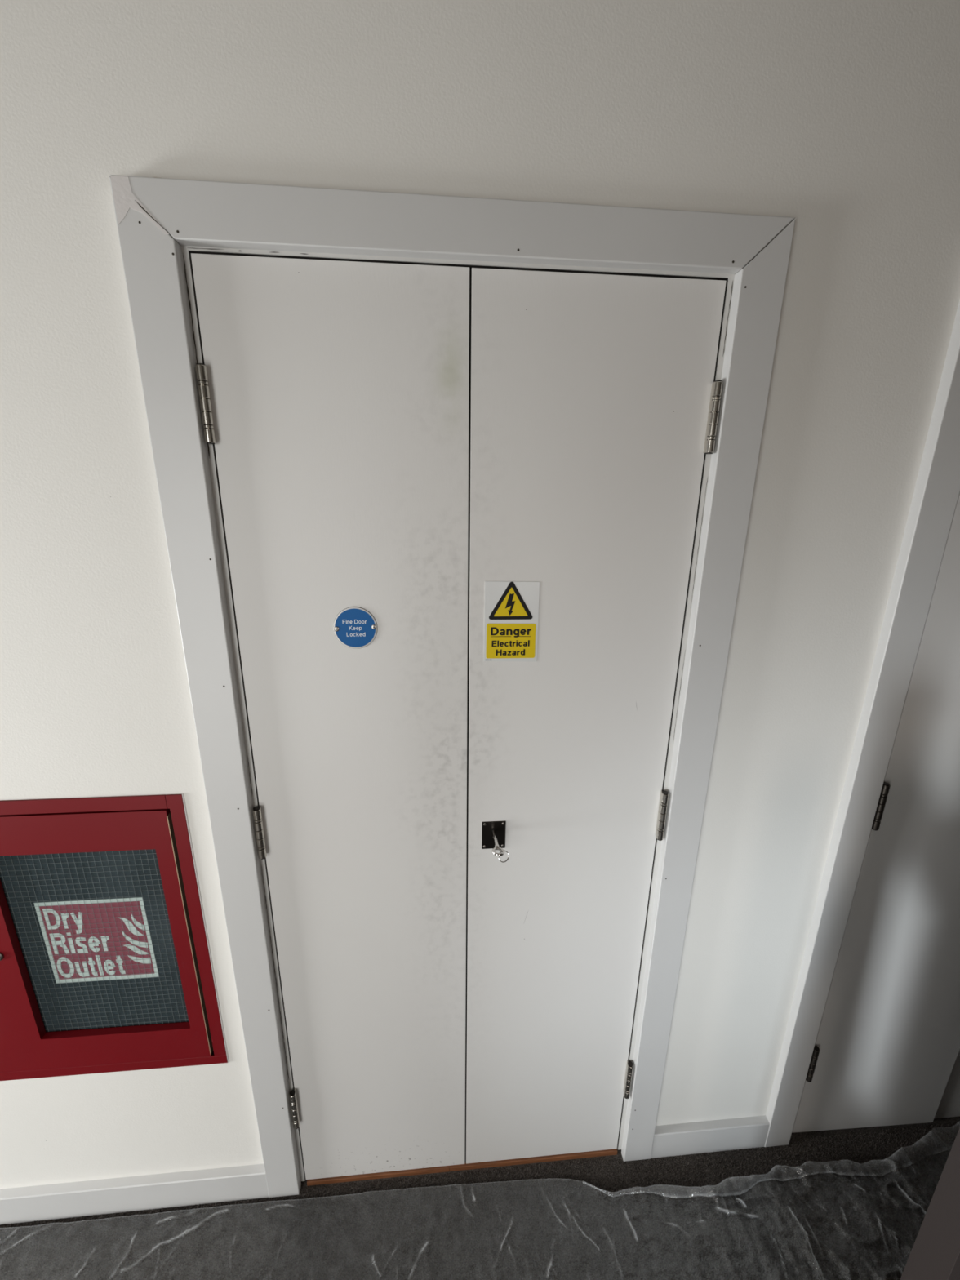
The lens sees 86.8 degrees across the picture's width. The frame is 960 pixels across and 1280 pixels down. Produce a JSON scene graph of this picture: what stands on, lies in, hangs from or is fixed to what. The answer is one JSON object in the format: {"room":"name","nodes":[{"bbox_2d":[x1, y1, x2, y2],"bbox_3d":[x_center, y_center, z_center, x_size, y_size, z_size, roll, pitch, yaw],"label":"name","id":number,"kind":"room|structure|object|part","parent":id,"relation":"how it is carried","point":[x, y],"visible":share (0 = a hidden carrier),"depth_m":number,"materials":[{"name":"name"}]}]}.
{"room":"apartment building corridor","nodes":[
{"label":"apartment building corridor","id":0,"kind":"room"},
{"bbox_2d":[0,0,959,1189],"bbox_3d":[-0.137,0.089,1.143,6.200,2.636,0.350,-1,16,-5],"label":"wall","id":1,"kind":"structure","parent":0,"point":[841,118],"depth_m":0.80,"materials":[{"name":"paint"}]},
{"bbox_2d":[0,793,229,1080],"bbox_3d":[-0.862,0.607,1.172,0.549,0.709,0.260,-1,16,-5],"label":"cabinet","id":2,"kind":"object","parent":1,"relation":"attached to","point":[51,850],"visible":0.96,"depth_m":1.12,"materials":[{"name":"red metal"}]},
{"bbox_2d":[33,897,159,983],"bbox_3d":[-0.810,0.639,1.077,0.211,0.212,0.002,-1,16,-5],"label":"sign","id":3,"kind":"object","parent":2,"relation":"in","point":[142,913],"visible":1,"depth_m":1.07,"materials":[{"name":"red plastic"}]},
{"bbox_2d":[0,1164,268,1224],"bbox_3d":[-1.880,1.383,1.168,2.699,0.092,0.020,-1,16,-5],"label":"baseboard","id":4,"kind":"structure","parent":1,"relation":"attached to","point":[180,1188],"depth_m":1.25,"materials":[{"name":"white wood"}]},
{"bbox_2d":[109,175,301,1197],"bbox_3d":[-0.485,0.384,1.003,0.076,2.135,0.022,-1,16,-5],"label":"trim","id":5,"kind":"structure","parent":1,"relation":"attached to","point":[153,263],"depth_m":0.88,"materials":[{"name":"white wood"}]},
{"bbox_2d":[191,253,469,1179],"bbox_3d":[-0.238,0.406,1.056,0.420,2.040,0.062,-1,16,-5],"label":"door","id":6,"kind":"structure","parent":1,"relation":"in","point":[334,395],"depth_m":0.94,"materials":[{"name":"paint"}]},
{"bbox_2d":[333,606,377,648],"bbox_3d":[-0.226,-0.022,0.919,0.078,0.078,0.003,-1,16,-5],"label":"plate","id":7,"kind":"object","parent":6,"relation":"attached to","point":[353,627],"visible":1,"depth_m":0.92,"materials":[{"name":"metal"}]},
{"bbox_2d":[109,174,795,274],"bbox_3d":[-0.013,-0.614,0.757,0.999,0.074,0.021,-1,16,-5],"label":"trim","id":8,"kind":"structure","parent":1,"relation":"attached to","point":[195,213],"depth_m":0.75,"materials":[{"name":"white wood"}]},
{"bbox_2d":[179,244,734,1181],"bbox_3d":[-0.031,0.372,1.108,0.909,2.088,0.110,-1,16,-5],"label":"door frame","id":9,"kind":"structure","parent":1,"relation":"attached to","point":[186,251],"depth_m":0.89,"materials":[{"name":"paint"}]},
{"bbox_2d":[465,267,726,1164],"bbox_3d":[0.182,0.401,1.091,0.423,2.039,0.062,-1,16,-5],"label":"door","id":10,"kind":"structure","parent":1,"relation":"in","point":[594,402],"depth_m":0.98,"materials":[{"name":"paint"}]},
{"bbox_3d":[0.029,0.410,1.066,0.050,0.066,0.002,-1,16,-5],"label":"lock plate","id":11,"kind":"part","parent":10,"relation":"part of","materials":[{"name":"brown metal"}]},
{"bbox_2d":[492,829,504,856],"bbox_3d":[0.034,0.410,1.026,0.025,0.009,0.077,-1,16,-5],"label":"key","id":12,"kind":"object","parent":10,"relation":"attached to","point":[495,837],"visible":1,"depth_m":1.01,"materials":[{"name":"silver metal"}]},
{"bbox_2d":[497,849,509,862],"bbox_3d":[0.047,0.427,1.001,0.023,0.021,0.011,-5,17,-20],"label":"ring","id":13,"kind":"object","parent":12,"relation":"hanging from","point":[503,850],"visible":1,"depth_m":1.00,"materials":[{"name":"silver metal"}]},
{"bbox_2d":[484,581,539,662],"bbox_3d":[0.059,-0.032,0.941,0.101,0.154,0.002,-1,16,-5],"label":"sign","id":14,"kind":"object","parent":10,"relation":"attached to","point":[511,607],"visible":1,"depth_m":0.94,"materials":[{"name":"yellow plastic"}]},
{"bbox_3d":[0.058,0.002,0.951,0.093,0.068,0.001,-1,16,-5],"label":"yellow panel","id":15,"kind":"part","parent":14,"relation":"part of","materials":[{"name":"yellow plastic"}]},
{"bbox_2d":[621,217,795,1161],"bbox_3d":[0.436,0.373,1.081,0.076,2.135,0.021,-1,16,-5],"label":"trim","id":16,"kind":"structure","parent":1,"relation":"attached to","point":[758,287],"depth_m":0.97,"materials":[{"name":"white wood"}]},
{"bbox_2d":[650,1115,769,1158],"bbox_3d":[0.622,1.353,1.381,0.323,0.092,0.020,-1,16,-5],"label":"baseboard","id":17,"kind":"structure","parent":1,"relation":"attached to","point":[748,1132],"depth_m":1.37,"materials":[{"name":"white wood"}]},
{"bbox_2d":[764,299,959,1146],"bbox_3d":[0.831,0.368,1.115,0.070,2.135,0.021,-1,16,-5],"label":"trim","id":18,"kind":"structure","parent":1,"relation":"attached to","point":[937,486],"depth_m":1.05,"materials":[{"name":"white wood"}]},
{"bbox_2d":[791,492,959,1133],"bbox_3d":[1.090,0.394,1.166,0.434,2.046,0.062,0,16,-4],"label":"door","id":19,"kind":"structure","parent":1,"relation":"in","point":[886,1048],"depth_m":1.24,"materials":[{"name":"paint"}]},
{"bbox_2d":[933,1049,959,1119],"bbox_3d":[1.523,0.388,1.207,0.429,2.047,0.062,-1,16,-5],"label":"door","id":20,"kind":"structure","parent":1,"relation":"in","point":[949,1104],"depth_m":1.44,"materials":[{"name":"paint"}]},
{"bbox_2d":[0,1116,959,1279],"bbox_3d":[-0.069,1.653,0.555,6.200,0.054,2.250,-1,16,-5],"label":"floor","id":21,"kind":"structure","parent":0,"point":[839,1211],"depth_m":1.24,"materials":[{"name":"carpet"}]},
{"bbox_2d":[306,1148,617,1186],"bbox_3d":[-0.039,1.390,1.365,0.821,0.014,0.050,-1,16,-5],"label":"threshold strip","id":22,"kind":"object","parent":21,"relation":"on","point":[607,1152],"visible":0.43,"depth_m":1.34,"materials":[{"name":"brown wood"}]},
{"bbox_2d":[18,1138,941,1265],"bbox_3d":[0.096,1.524,0.838,3.384,0.038,1.028,-1,16,-5],"label":"sheet","id":23,"kind":"object","parent":21,"relation":"on","point":[940,1139],"visible":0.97,"depth_m":1.30,"materials":[{"name":"clear plastic"}]},
{"bbox_2d":[900,1127,959,1279],"bbox_3d":[1.458,0.940,0.792,1.700,1.230,0.043,-1,16,-5],"label":"screen","id":24,"kind":"object","parent":21,"relation":"on","point":[935,1254],"visible":1,"depth_m":0.67,"materials":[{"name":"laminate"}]}
]}

